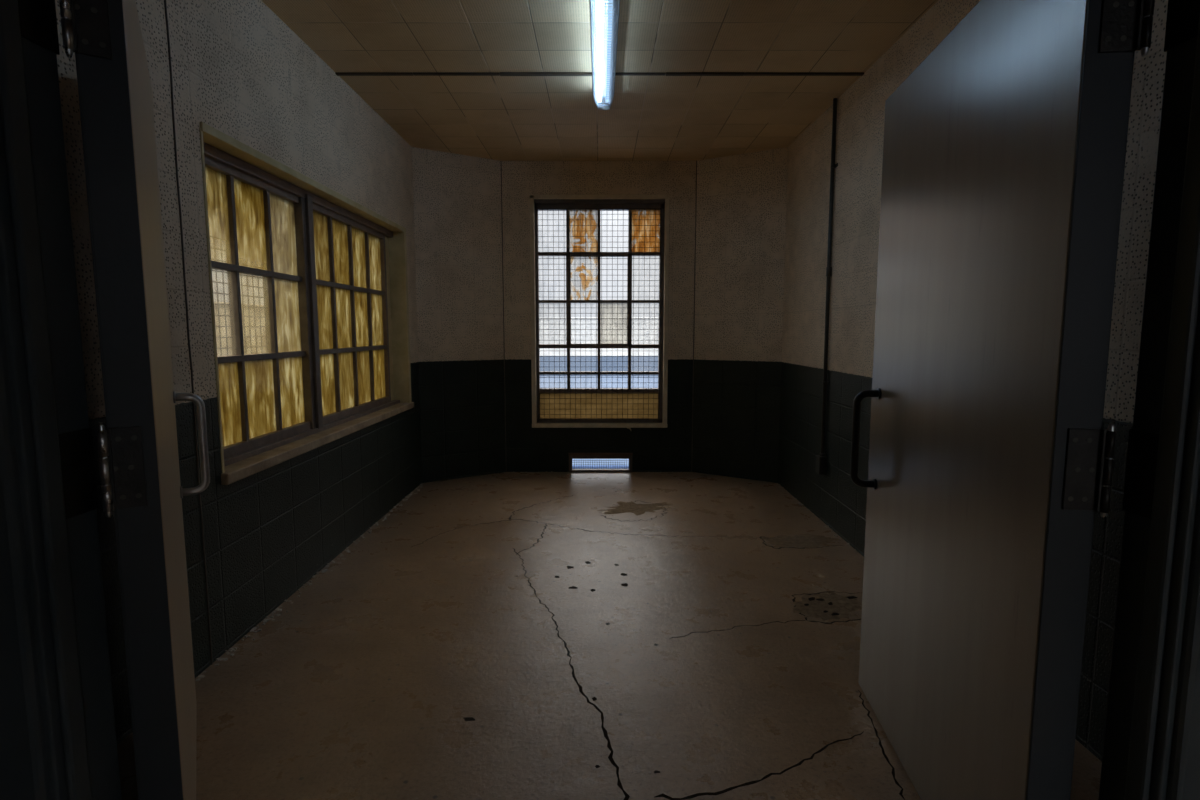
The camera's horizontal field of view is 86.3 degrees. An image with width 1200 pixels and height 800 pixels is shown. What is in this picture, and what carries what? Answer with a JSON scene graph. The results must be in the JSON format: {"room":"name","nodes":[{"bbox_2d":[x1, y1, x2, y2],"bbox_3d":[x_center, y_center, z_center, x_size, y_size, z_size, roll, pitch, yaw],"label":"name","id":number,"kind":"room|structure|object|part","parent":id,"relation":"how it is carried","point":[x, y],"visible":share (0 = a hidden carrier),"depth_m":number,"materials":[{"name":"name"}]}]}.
{"room":"abandoned industrial room","nodes":[
{"label":"abandoned industrial room","id":0,"kind":"room"},
{"bbox_2d":[55,0,421,744],"bbox_3d":[-1.640,-0.427,3.125,0.240,2.770,4.415,0,6,0],"label":"wall","id":1,"kind":"structure","parent":0,"point":[238,70],"depth_m":2.67,"materials":[{"name":"beige paint"}]},
{"bbox_2d":[164,0,212,664],"bbox_3d":[-1.519,-0.343,2.352,0.008,2.770,0.013,0,6,0],"label":"joint","id":2,"kind":"object","parent":1,"relation":"attached to","point":[165,4],"visible":0.94,"depth_m":2.35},
{"bbox_2d":[199,122,411,472],"bbox_3d":[-1.625,-0.515,3.779,0.230,1.372,2.574,0,6,0],"label":"window","id":3,"kind":"structure","parent":1,"relation":"in","point":[323,266],"depth_m":3.44,"materials":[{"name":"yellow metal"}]},
{"bbox_3d":[-1.645,-0.777,2.689,0.005,0.402,0.307,0,6,0],"label":"pane","id":4,"kind":"part","parent":3,"relation":"part of","materials":[{"name":"glass"}]},
{"bbox_3d":[-1.645,0.020,2.776,0.005,0.379,0.307,0,6,0],"label":"pane","id":5,"kind":"part","parent":3,"relation":"part of","materials":[{"name":"glass"}]},
{"bbox_3d":[-1.645,-0.811,3.000,0.005,0.402,0.302,0,6,0],"label":"pane","id":6,"kind":"part","parent":3,"relation":"part of","materials":[{"name":"glass"}]},
{"bbox_3d":[-1.645,-0.014,3.087,0.005,0.379,0.302,0,6,0],"label":"pane","id":7,"kind":"part","parent":3,"relation":"part of","materials":[{"name":"glass"}]},
{"bbox_3d":[-1.645,-0.845,3.308,0.005,0.402,0.302,0,6,0],"label":"pane","id":8,"kind":"part","parent":3,"relation":"part of","materials":[{"name":"glass"}]},
{"bbox_3d":[-1.645,-0.441,3.352,0.005,0.395,0.302,0,6,0],"label":"pane","id":9,"kind":"part","parent":3,"relation":"part of","materials":[{"name":"glass"}]},
{"bbox_3d":[-1.645,-0.048,3.395,0.005,0.379,0.302,0,6,0],"label":"pane","id":10,"kind":"part","parent":3,"relation":"part of","materials":[{"name":"glass"}]},
{"bbox_3d":[-1.645,-0.891,3.735,0.005,0.402,0.302,0,6,0],"label":"pane","id":11,"kind":"part","parent":3,"relation":"part of","materials":[{"name":"glass"}]},
{"bbox_3d":[-1.645,-0.487,3.779,0.005,0.395,0.302,0,6,0],"label":"pane","id":12,"kind":"part","parent":3,"relation":"part of","materials":[{"name":"glass"}]},
{"bbox_3d":[-1.645,-0.095,3.822,0.005,0.379,0.302,0,6,0],"label":"pane","id":13,"kind":"part","parent":3,"relation":"part of","materials":[{"name":"glass"}]},
{"bbox_3d":[-1.645,-0.925,4.041,0.005,0.402,0.297,0,6,0],"label":"pane","id":14,"kind":"part","parent":3,"relation":"part of","materials":[{"name":"glass"}]},
{"bbox_3d":[-1.645,-0.521,4.085,0.005,0.395,0.297,0,6,0],"label":"pane","id":15,"kind":"part","parent":3,"relation":"part of","materials":[{"name":"glass"}]},
{"bbox_3d":[-1.645,-0.128,4.128,0.005,0.379,0.297,0,6,0],"label":"pane","id":16,"kind":"part","parent":3,"relation":"part of","materials":[{"name":"glass"}]},
{"bbox_3d":[-1.645,-0.958,4.344,0.005,0.402,0.297,0,6,0],"label":"pane","id":17,"kind":"part","parent":3,"relation":"part of","materials":[{"name":"glass"}]},
{"bbox_3d":[-1.645,-0.554,4.388,0.005,0.395,0.297,0,6,0],"label":"pane","id":18,"kind":"part","parent":3,"relation":"part of","materials":[{"name":"glass"}]},
{"bbox_3d":[-1.645,-0.161,4.431,0.005,0.379,0.297,0,6,0],"label":"pane","id":19,"kind":"part","parent":3,"relation":"part of","materials":[{"name":"glass"}]},
{"bbox_3d":[-1.645,-0.991,4.650,0.005,0.402,0.302,0,6,0],"label":"pane","id":20,"kind":"part","parent":3,"relation":"part of","materials":[{"name":"glass"}]},
{"bbox_3d":[-1.645,-0.587,4.694,0.005,0.395,0.302,0,6,0],"label":"pane","id":21,"kind":"part","parent":3,"relation":"part of","materials":[{"name":"glass"}]},
{"bbox_3d":[-1.645,-0.195,4.737,0.005,0.379,0.302,0,6,0],"label":"pane","id":22,"kind":"part","parent":3,"relation":"part of","materials":[{"name":"glass"}]},
{"bbox_2d":[221,402,413,484],"bbox_3d":[-1.616,0.178,3.856,0.248,0.047,2.592,0,6,0],"label":"window sill","id":23,"kind":"structure","parent":1,"relation":"attached to","point":[234,472],"depth_m":3.24,"materials":[{"name":"beige paint"}]},
{"bbox_2d":[412,147,505,482],"bbox_3d":[-1.258,-0.702,5.632,1.104,2.770,0.240,-4,7,-33],"label":"wall","id":24,"kind":"structure","parent":0,"point":[457,197],"depth_m":5.52,"materials":[{"name":"beige paint"}]},
{"bbox_2d":[501,165,506,471],"bbox_3d":[-0.865,-0.714,5.745,0.010,2.770,0.008,0,6,0],"label":"joint","id":25,"kind":"object","parent":24,"relation":"attached to","point":[501,165],"visible":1,"depth_m":5.73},
{"bbox_2d":[501,161,695,471],"bbox_3d":[-0.010,-0.727,5.866,1.710,2.770,0.240,0,6,0],"label":"wall","id":26,"kind":"structure","parent":0,"point":[528,449],"depth_m":5.74,"materials":[{"name":"beige paint"}]},
{"bbox_2d":[529,194,669,429],"bbox_3d":[-0.004,-0.768,5.810,1.237,2.105,0.182,0,6,0],"label":"window","id":27,"kind":"structure","parent":26,"relation":"in","point":[646,217],"depth_m":5.79,"materials":[{"name":"metal"}]},
{"bbox_3d":[-0.149,-1.513,5.760,0.272,0.384,0.005,0,6,0],"label":"pane","id":28,"kind":"part","parent":27,"relation":"part of","materials":[{"name":"glass"}]},
{"bbox_3d":[-0.149,-1.108,5.804,0.272,0.416,0.005,0,6,0],"label":"pane","id":29,"kind":"part","parent":27,"relation":"part of","materials":[{"name":"glass"}]},
{"bbox_3d":[-0.009,-0.905,5.817,0.594,0.843,0.058,0,6,0],"label":"sash","id":30,"kind":"part","parent":27,"relation":"part of","materials":[{"name":"brown metal"}]},
{"bbox_3d":[-0.009,0.044,5.930,1.113,0.262,0.005,0,6,0],"label":"pane","id":31,"kind":"part","parent":27,"relation":"part of","materials":[{"name":"brown glass"}]},
{"bbox_3d":[0.132,-0.695,5.849,0.273,0.399,0.005,0,6,0],"label":"pane","id":32,"kind":"part","parent":27,"relation":"part of","materials":[{"name":"glass"}]},
{"bbox_3d":[0.408,-1.513,5.760,0.263,0.384,0.005,0,6,0],"label":"pane","id":33,"kind":"part","parent":27,"relation":"part of","materials":[{"name":"glass"}]},
{"bbox_2d":[568,453,632,471],"bbox_3d":[0.005,0.560,6.008,0.588,0.178,0.278,0,6,0],"label":"air vent","id":34,"kind":"object","parent":26,"relation":"in","point":[572,468],"visible":1,"depth_m":5.90,"materials":[{"name":"brown metal"}]},
{"bbox_3d":[0.005,0.495,5.876,0.588,0.020,0.030,0,6,0],"label":"rail","id":35,"kind":"part","parent":34,"relation":"part of","materials":[{"name":"black metal"}]},
{"bbox_3d":[0.005,0.642,6.051,0.556,0.005,0.210,0,6,0],"label":"sill plate","id":36,"kind":"part","parent":34,"relation":"part of","materials":[{"name":"blue metal"}]},
{"bbox_2d":[572,459,628,468],"bbox_3d":[0.005,0.590,5.920,0.527,0.103,0.005,0,6,0],"label":"grille","id":37,"kind":"object","parent":34,"relation":"attached to","point":[574,460],"depth_m":5.92,"materials":[{"name":"metal"}]},
{"bbox_2d":[261,0,938,160],"bbox_3d":[0.000,-1.711,1.437,5.600,0.150,8.830,0,6,0],"label":"ceiling","id":38,"kind":"structure","parent":0,"point":[501,118],"depth_m":3.58,"materials":[{"name":"tile"}]},
{"bbox_2d":[335,72,863,75],"bbox_3d":[-0.001,-1.877,3.688,3.038,0.014,0.033,0,6,0],"label":"trim","id":39,"kind":"structure","parent":38,"relation":"attached to","point":[336,73],"depth_m":3.68,"materials":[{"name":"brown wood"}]},
{"bbox_2d":[590,0,619,108],"bbox_3d":[0.022,-1.787,3.313,0.135,0.107,1.328,0,6,0],"label":"ceiling light","id":40,"kind":"object","parent":38,"relation":"attached to","point":[604,12],"visible":1,"depth_m":3.18,"materials":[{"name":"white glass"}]},
{"bbox_2d":[117,472,1101,799],"bbox_3d":[0.000,1.176,1.753,5.600,0.121,8.830,0,6,0],"label":"floor","id":41,"kind":"structure","parent":0,"point":[504,635],"depth_m":2.52,"materials":[{"name":"concrete"}]},
{"bbox_2d":[196,472,863,680],"bbox_3d":[-0.001,0.855,4.104,3.054,0.008,3.588,0,6,0],"label":"flakes","id":42,"kind":"object","parent":41,"relation":"on","point":[265,621],"visible":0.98,"depth_m":3.41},
{"bbox_2d":[692,147,787,482],"bbox_3d":[1.247,-0.702,5.633,1.120,2.770,0.240,4,7,32],"label":"wall","id":43,"kind":"structure","parent":0,"point":[741,199],"depth_m":5.52,"materials":[{"name":"beige paint"}]},
{"bbox_2d":[691,161,696,471],"bbox_3d":[0.845,-0.714,5.745,0.010,2.770,0.008,0,6,0],"label":"joint","id":44,"kind":"object","parent":43,"relation":"attached to","point":[696,161],"visible":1,"depth_m":5.73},
{"bbox_2d":[778,0,1167,760],"bbox_3d":[1.640,-0.427,3.125,0.240,2.770,4.415,0,6,0],"label":"wall","id":45,"kind":"structure","parent":0,"point":[833,497],"depth_m":3.71,"materials":[{"name":"beige paint"}]},
{"bbox_2d":[815,98,837,473],"bbox_3d":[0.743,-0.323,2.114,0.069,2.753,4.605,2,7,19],"label":"conduit","id":46,"kind":"object","parent":45,"relation":"attached to","point":[821,460],"visible":1,"depth_m":4.21,"materials":[{"name":"metal"}]},
{"bbox_3d":[0.000,-0.204,1.082,5.200,2.770,0.115,0,6,0],"label":"wall","id":47,"kind":"structure","parent":0,"visible":0},
{"bbox_2d":[18,0,209,799],"bbox_3d":[-1.131,0.089,1.634,0.163,2.052,1.102,-3,7,-28],"label":"door","id":48,"kind":"structure","parent":47,"relation":"in","point":[138,447],"depth_m":1.20,"materials":[{"name":"beige paint"}]},
{"bbox_3d":[-0.938,-0.670,1.064,0.004,0.152,0.075,0,6,0],"label":"jamb plate","id":49,"kind":"part","parent":48,"relation":"part of","materials":[{"name":"black metal"}]},
{"bbox_3d":[-0.938,0.131,1.151,0.004,0.152,0.075,0,6,0],"label":"jamb plate","id":50,"kind":"part","parent":48,"relation":"part of","materials":[{"name":"black metal"}]},
{"bbox_3d":[-1.328,0.143,2.074,0.096,0.335,0.025,-4,7,-32],"label":"pull handle","id":51,"kind":"part","parent":48,"relation":"part of","materials":[{"name":"metal"}]},
{"bbox_2d":[0,0,1199,799],"bbox_3d":[0.015,0.075,1.104,2.110,2.210,0.158,0,6,0],"label":"door frame","id":52,"kind":"structure","parent":47,"relation":"attached to","point":[58,740],"depth_m":1.09,"materials":[{"name":"paint"}]},
{"bbox_2d":[850,0,1199,799],"bbox_3d":[0.915,0.084,1.675,0.171,2.052,1.143,0,6,3],"label":"door","id":53,"kind":"structure","parent":47,"relation":"in","point":[990,467],"depth_m":1.39,"materials":[{"name":"grey paint"}]},
{"bbox_3d":[0.904,0.133,2.174,0.096,0.335,0.025,1,6,6],"label":"pull handle","id":54,"kind":"part","parent":53,"relation":"part of","materials":[{"name":"black paint"}]},
{"bbox_3d":[0.968,0.132,1.140,0.004,0.152,0.075,0,6,0],"label":"jamb plate","id":55,"kind":"part","parent":53,"relation":"part of","materials":[{"name":"black metal"}]},
{"bbox_3d":[0.968,-0.668,1.052,0.004,0.152,0.075,0,6,0],"label":"jamb plate","id":56,"kind":"part","parent":53,"relation":"part of","materials":[{"name":"black metal"}]},
{"label":"outside","id":57,"kind":"structure","parent":0,"visible":0},
{"bbox_2d":[540,356,657,375],"bbox_3d":[0.000,-1.700,30.999,80.000,0.480,22.000,0,6,0],"label":"road","id":58,"kind":"structure","parent":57,"point":[544,366],"depth_m":26.88,"materials":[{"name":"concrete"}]},
{"bbox_2d":[539,317,658,355],"bbox_3d":[0.000,-3.568,36.026,80.000,2.140,0.500,0,6,0],"label":"wall","id":59,"kind":"structure","parent":58,"relation":"on","point":[550,336],"depth_m":35.83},
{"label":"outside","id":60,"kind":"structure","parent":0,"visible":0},
{"bbox_2d":[540,376,657,464],"bbox_3d":[0.000,2.214,-4.788,80.000,0.480,50.000,0,6,0],"label":"ground","id":61,"kind":"structure","parent":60,"point":[544,382],"depth_m":17.33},
{"bbox_2d":[214,302,266,355],"bbox_3d":[-5.300,-0.343,8.010,0.260,1.820,12.000,0,6,0],"label":"wall","id":62,"kind":"structure","parent":61,"relation":"on","point":[221,307],"depth_m":9.39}
]}

